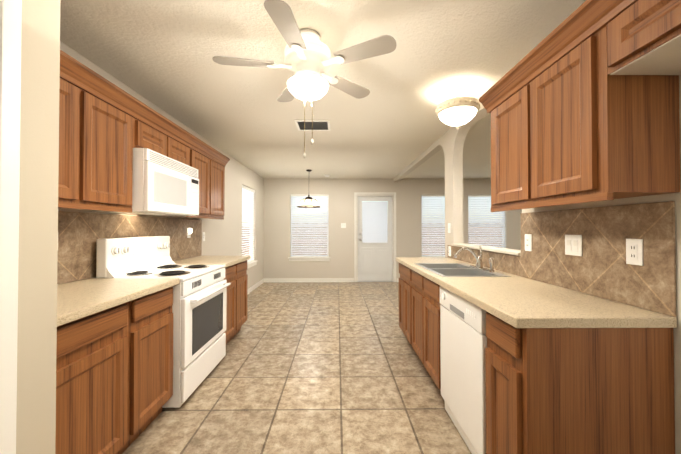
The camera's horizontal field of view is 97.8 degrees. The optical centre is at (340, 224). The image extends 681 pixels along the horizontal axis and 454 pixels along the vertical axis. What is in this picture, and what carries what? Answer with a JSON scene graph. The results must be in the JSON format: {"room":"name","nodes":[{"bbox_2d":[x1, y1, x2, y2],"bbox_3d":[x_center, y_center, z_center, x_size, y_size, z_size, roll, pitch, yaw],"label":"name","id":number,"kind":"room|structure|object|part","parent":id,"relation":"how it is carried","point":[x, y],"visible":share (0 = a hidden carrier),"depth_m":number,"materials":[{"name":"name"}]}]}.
{"room":"kitchen","nodes":[
{"label":"kitchen","id":0,"kind":"room"},
{"bbox_2d":[122,282,471,453],"bbox_3d":[2.118,1.332,2.686,8.000,0.060,8.880,0,-1,-1],"label":"floor","id":1,"kind":"structure","parent":0,"point":[319,368],"depth_m":2.34,"materials":[{"name":"tile"}]},
{"bbox_2d":[55,300,134,453],"bbox_3d":[-1.443,0.847,1.359,0.602,0.878,0.523,0,-1,-1],"label":"base cabinet","id":2,"kind":"object","parent":1,"relation":"on","point":[114,379],"depth_m":1.41,"materials":[{"name":"brown wood"}]},
{"bbox_2d":[57,256,250,326],"bbox_3d":[-1.440,0.398,2.434,0.631,0.040,2.673,0,-1,-1],"label":"countertop","id":3,"kind":"structure","parent":2,"relation":"on","point":[78,299],"depth_m":1.69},
{"bbox_2d":[135,286,172,438],"bbox_3d":[-1.448,0.853,1.842,0.602,0.878,0.443,0,-1,-1],"label":"base cabinet","id":4,"kind":"object","parent":1,"relation":"on","point":[153,312],"depth_m":1.83,"materials":[{"name":"brown wood"}]},
{"bbox_2d":[96,236,230,407],"bbox_3d":[-1.374,0.702,2.470,0.681,1.195,0.796,0,-1,-1],"label":"range","id":5,"kind":"object","parent":1,"relation":"on","point":[199,317],"visible":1,"depth_m":2.28,"materials":[{"name":"white metal"}]},
{"bbox_2d":[224,263,238,343],"bbox_3d":[-1.461,0.868,3.091,0.602,0.878,0.439,0,-1,-1],"label":"base cabinet","id":6,"kind":"object","parent":1,"relation":"on","point":[231,272],"depth_m":3.23,"materials":[{"name":"brown wood"}]},
{"bbox_2d":[239,260,247,330],"bbox_3d":[-1.466,0.873,3.531,0.602,0.878,0.440,0,-1,-1],"label":"base cabinet","id":7,"kind":"object","parent":1,"relation":"on","point":[243,276],"depth_m":3.57,"materials":[{"name":"brown wood"}]},
{"bbox_2d":[399,263,434,343],"bbox_3d":[0.988,0.869,3.215,0.602,0.878,0.610,0,-1,-1],"label":"base cabinet","id":8,"kind":"object","parent":1,"relation":"on","point":[409,278],"depth_m":3.10,"materials":[{"name":"brown wood"}]},
{"bbox_2d":[411,283,440,390],"bbox_3d":[0.995,0.950,2.501,0.602,0.700,0.817,0,-1,-1],"label":"base cabinet","id":9,"kind":"object","parent":1,"relation":"on","point":[425,301],"depth_m":2.39,"materials":[{"name":"brown wood"}]},
{"bbox_2d":[440,286,486,453],"bbox_3d":[0.981,0.854,1.782,0.592,0.874,0.611,0,-1,-1],"label":"dishwasher","id":10,"kind":"object","parent":1,"relation":"on","point":[463,341],"visible":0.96,"depth_m":1.68,"materials":[{"name":"white plastic"}]},
{"bbox_2d":[485,312,674,453],"bbox_3d":[1.007,0.847,1.315,0.602,0.878,0.310,0,-1,-1],"label":"base cabinet","id":11,"kind":"object","parent":1,"relation":"on","point":[579,390],"depth_m":1.16,"materials":[{"name":"brown wood"}]},
{"bbox_2d":[395,257,676,327],"bbox_3d":[0.982,0.397,2.348,0.631,0.040,2.395,0,-1,-1],"label":"countertop","id":12,"kind":"structure","parent":11,"relation":"on","point":[515,301],"depth_m":1.37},
{"bbox_2d":[414,263,511,276],"bbox_3d":[0.970,0.462,2.515,0.490,0.176,0.800,0,-1,-1],"label":"sink","id":13,"kind":"object","parent":12,"relation":"in","point":[453,270],"visible":0.21,"depth_m":2.50,"materials":[{"name":"silver metal"}]},
{"bbox_2d":[454,246,494,271],"bbox_3d":[1.083,0.276,2.473,0.245,0.192,0.350,0,-1,-1],"label":"faucet","id":14,"kind":"object","parent":12,"relation":"on","point":[479,264],"visible":1,"depth_m":2.50,"materials":[{"name":"silver metal"}]},
{"bbox_2d":[16,0,680,453],"bbox_3d":[2.118,0.052,2.702,8.000,2.500,8.880,0,-1,-1],"label":"wall","id":15,"kind":"structure","parent":0,"point":[400,138],"depth_m":2.13,"materials":[{"name":"paint"}]},
{"bbox_2d":[0,0,21,453],"bbox_3d":[-1.030,0.220,0.463,0.014,2.110,0.972,0,-1,-1],"label":"trim","id":16,"kind":"structure","parent":15,"relation":"attached to","point":[10,51],"depth_m":0.92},
{"bbox_2d":[58,50,85,205],"bbox_3d":[-1.594,-0.496,1.384,0.302,0.749,0.544,0,-1,-1],"label":"upper cabinet","id":17,"kind":"object","parent":15,"relation":"attached to","point":[72,90],"depth_m":1.60,"materials":[{"name":"brown wood"}]},
{"bbox_2d":[58,70,137,209],"bbox_3d":[-1.599,-0.490,1.877,0.302,0.749,0.442,0,-1,-1],"label":"upper cabinet","id":18,"kind":"object","parent":15,"relation":"attached to","point":[106,126],"depth_m":1.86,"materials":[{"name":"brown wood"}]},
{"bbox_2d":[57,211,201,283],"bbox_3d":[-1.752,0.150,2.437,0.008,0.453,2.668,0,-1,-1],"label":"backsplash","id":19,"kind":"structure","parent":15,"relation":"attached to","point":[80,234],"depth_m":2.15,"materials":[{"name":"brown tile"}]},
{"bbox_2d":[187,228,191,237],"bbox_3d":[-1.743,0.096,3.442,0.030,0.115,0.072,0,-1,-1],"label":"outlet","id":20,"kind":"object","parent":19,"relation":"attached to","point":[189,231],"visible":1,"depth_m":3.42,"materials":[{"name":"white plastic"}]},
{"bbox_2d":[138,102,169,157],"bbox_3d":[-1.603,-0.703,2.298,0.302,0.312,0.396,0,-1,-1],"label":"upper cabinet","id":21,"kind":"object","parent":15,"relation":"attached to","point":[153,130],"depth_m":2.29,"materials":[{"name":"brown wood"}]},
{"bbox_2d":[92,148,198,215],"bbox_3d":[-1.559,-0.313,2.492,0.393,0.450,0.784,0,-1,-1],"label":"microwave","id":22,"kind":"object","parent":21,"relation":"attached to","point":[163,185],"visible":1,"depth_m":2.29,"materials":[{"name":"white plastic"}]},
{"bbox_2d":[170,122,193,167],"bbox_3d":[-1.607,-0.698,2.694,0.302,0.312,0.396,0,-1,-1],"label":"upper cabinet","id":23,"kind":"object","parent":15,"relation":"attached to","point":[181,143],"depth_m":2.71,"materials":[{"name":"brown wood"}]},
{"bbox_2d":[186,138,213,217],"bbox_3d":[-1.612,-0.475,3.114,0.302,0.749,0.448,0,-1,-1],"label":"upper cabinet","id":24,"kind":"object","parent":15,"relation":"attached to","point":[203,156],"depth_m":3.22,"materials":[{"name":"brown wood"}]},
{"bbox_2d":[214,150,225,217],"bbox_3d":[-1.616,-0.469,3.561,0.302,0.749,0.447,0,-1,-1],"label":"upper cabinet","id":25,"kind":"object","parent":15,"relation":"attached to","point":[219,159],"depth_m":3.60,"materials":[{"name":"brown wood"}]},
{"bbox_2d":[242,185,257,268],"bbox_3d":[-1.834,0.060,5.846,0.150,1.573,0.990,0,-1,-1],"label":"window","id":26,"kind":"structure","parent":15,"relation":"in","point":[247,196],"depth_m":5.90,"materials":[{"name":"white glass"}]},
{"bbox_2d":[247,278,263,293],"bbox_3d":[-1.782,1.289,5.371,0.012,0.090,3.188,0,-1,-1],"label":"baseboard","id":27,"kind":"structure","parent":15,"relation":"attached to","point":[255,286],"depth_m":6.24,"materials":[{"name":"white wood"}]},
{"bbox_2d":[213,0,396,158],"bbox_3d":[-0.223,-0.768,1.787,1.038,0.760,1.043,0,-1,-1],"label":"ceiling fan","id":28,"kind":"object","parent":15,"relation":"hanging from","point":[309,60],"visible":1,"depth_m":1.72,"materials":[{"name":"white wood"}]},
{"bbox_3d":[-0.198,-0.800,1.808,0.250,0.115,0.250,0,-1,-1],"label":"lamp shade","id":29,"kind":"part","parent":28,"relation":"part of","materials":[{"name":"white glass"}]},
{"bbox_2d":[297,169,319,207],"bbox_3d":[-0.635,-0.721,5.983,0.457,0.752,0.457,0,-1,-1],"label":"pendant light","id":30,"kind":"object","parent":15,"relation":"hanging from","point":[308,202],"visible":1,"depth_m":5.84,"materials":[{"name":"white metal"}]},
{"bbox_3d":[-0.635,-0.431,5.980,0.438,0.150,0.438,0,-1,-1],"label":"lamp shade","id":31,"kind":"part","parent":30,"relation":"part of","materials":[{"name":"beige glass"}]},
{"bbox_2d":[264,278,353,281],"bbox_3d":[-0.730,1.309,6.969,2.088,0.090,0.014,0,-1,-1],"label":"baseboard","id":32,"kind":"structure","parent":15,"relation":"attached to","point":[265,279],"depth_m":6.96,"materials":[{"name":"white wood"}]},
{"bbox_2d":[288,194,329,260],"bbox_3d":[-0.731,0.074,7.033,0.990,1.573,0.150,0,-1,-1],"label":"window","id":33,"kind":"structure","parent":15,"relation":"in","point":[309,220],"depth_m":7.03,"materials":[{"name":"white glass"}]},
{"bbox_2d":[295,120,329,130],"bbox_3d":[-0.309,-1.122,3.371,0.380,0.014,0.320,0,-1,-1],"label":"air vent","id":34,"kind":"object","parent":15,"relation":"in","point":[321,125],"visible":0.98,"depth_m":3.37,"materials":[{"name":"grey plastic"}]},
{"bbox_2d":[354,192,395,281],"bbox_3d":[0.818,0.300,7.057,0.990,2.110,0.134,0,-1,-1],"label":"door frame","id":35,"kind":"structure","parent":15,"relation":"attached to","point":[355,223],"depth_m":7.00,"materials":[{"name":"white wood"}]},
{"bbox_2d":[358,196,391,280],"bbox_3d":[0.818,0.335,7.066,0.818,2.008,0.058,0,-1,-1],"label":"back door","id":36,"kind":"structure","parent":15,"relation":"in","point":[374,254],"depth_m":7.06,"materials":[{"name":"white glass"}]},
{"bbox_2d":[421,195,444,256],"bbox_3d":[2.368,0.074,7.064,0.990,1.573,0.150,0,-1,-1],"label":"window","id":37,"kind":"structure","parent":15,"relation":"in","point":[434,220],"depth_m":7.06,"materials":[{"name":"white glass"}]},
{"bbox_2d":[448,223,450,232],"bbox_3d":[1.280,0.042,3.513,0.015,0.115,0.072,0,-1,-1],"label":"light switch","id":38,"kind":"object","parent":15,"relation":"attached to","point":[449,227],"visible":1,"depth_m":3.50,"materials":[{"name":"white plastic"}]},
{"bbox_2d":[435,88,480,129],"bbox_3d":[1.000,-0.974,2.542,0.362,0.330,0.362,0,-1,-1],"label":"dome ceiling light","id":39,"kind":"object","parent":15,"relation":"attached to","point":[457,110],"visible":1,"depth_m":2.45,"materials":[{"name":"white glass"}]},
{"bbox_3d":[1.000,-0.883,2.541,0.304,0.148,0.304,0,-1,-1],"label":"lamp shade","id":40,"kind":"part","parent":39,"relation":"part of","materials":[{"name":"white glass"}]},
{"bbox_2d":[451,244,520,255],"bbox_3d":[1.353,0.220,2.762,0.170,0.022,1.254,0,-1,-1],"label":"sill","id":41,"kind":"structure","parent":15,"relation":"on","point":[502,250],"depth_m":2.56,"materials":[{"name":"paint"}]},
{"bbox_2d":[468,195,505,247],"bbox_3d":[3.478,0.074,7.076,0.990,1.573,0.150,0,-1,-1],"label":"window","id":42,"kind":"structure","parent":15,"relation":"in","point":[487,211],"depth_m":7.08,"materials":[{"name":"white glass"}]},
{"bbox_2d":[483,64,568,211],"bbox_3d":[1.153,-0.491,1.802,0.302,0.749,0.434,0,-1,-1],"label":"upper cabinet","id":43,"kind":"object","parent":15,"relation":"attached to","point":[504,102],"depth_m":1.79,"materials":[{"name":"brown wood"}]},
{"bbox_2d":[447,201,675,316],"bbox_3d":[1.295,0.149,2.357,0.008,0.453,2.390,0,-1,-1],"label":"backsplash","id":44,"kind":"structure","parent":15,"relation":"attached to","point":[600,267],"depth_m":1.46,"materials":[{"name":"brown tile"}]},
{"bbox_2d":[448,246,450,255],"bbox_3d":[1.274,0.311,3.470,0.010,0.115,0.072,0,-1,-1],"label":"outlet","id":45,"kind":"object","parent":44,"relation":"attached to","point":[449,250],"visible":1,"depth_m":3.46,"materials":[{"name":"white plastic"}]},
{"bbox_2d":[525,234,531,250],"bbox_3d":[1.288,0.124,2.042,0.010,0.115,0.072,0,-1,-1],"label":"electrical outlet","id":46,"kind":"object","parent":44,"relation":"attached to","point":[528,242],"visible":1,"depth_m":2.03,"materials":[{"name":"white plastic"}]},
{"bbox_2d":[565,235,581,255],"bbox_3d":[1.292,0.115,1.652,0.011,0.115,0.115,0,-1,-1],"label":"double light switch","id":47,"kind":"object","parent":44,"relation":"attached to","point":[573,245],"visible":1,"depth_m":1.64,"materials":[{"name":"white plastic"}]},
{"bbox_2d":[626,239,642,265],"bbox_3d":[1.296,0.120,1.312,0.010,0.115,0.072,0,-1,-1],"label":"outlet","id":48,"kind":"object","parent":44,"relation":"attached to","point":[634,251],"visible":1,"depth_m":1.31,"materials":[{"name":"white plastic"}]},
{"bbox_2d":[523,0,679,203],"bbox_3d":[1.157,-0.496,1.367,0.302,0.749,0.436,0,-1,-1],"label":"upper cabinet","id":49,"kind":"object","parent":15,"relation":"attached to","point":[580,104],"depth_m":1.20,"materials":[{"name":"brown wood"}]},
{"bbox_2d":[599,0,680,75],"bbox_3d":[1.162,-0.728,0.921,0.302,0.296,0.457,0,-1,-1],"label":"upper cabinet","id":50,"kind":"object","parent":15,"relation":"attached to","point":[637,37],"depth_m":1.04,"materials":[{"name":"brown wood"}]},
{"label":"outside","id":51,"kind":"structure","parent":0,"visible":0},
{"bbox_3d":[4.759,1.903,26.019,70.000,0.040,37.740,0,-1,-1],"label":"ground","id":52,"kind":"structure","parent":51,"visible":0},
{"bbox_2d":[242,223,501,255],"bbox_3d":[3.882,0.839,14.049,36.000,1.800,0.085,0,-1,-1],"label":"fence","id":53,"kind":"object","parent":52,"relation":"on","point":[387,239],"depth_m":14.01,"materials":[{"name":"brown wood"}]}
]}

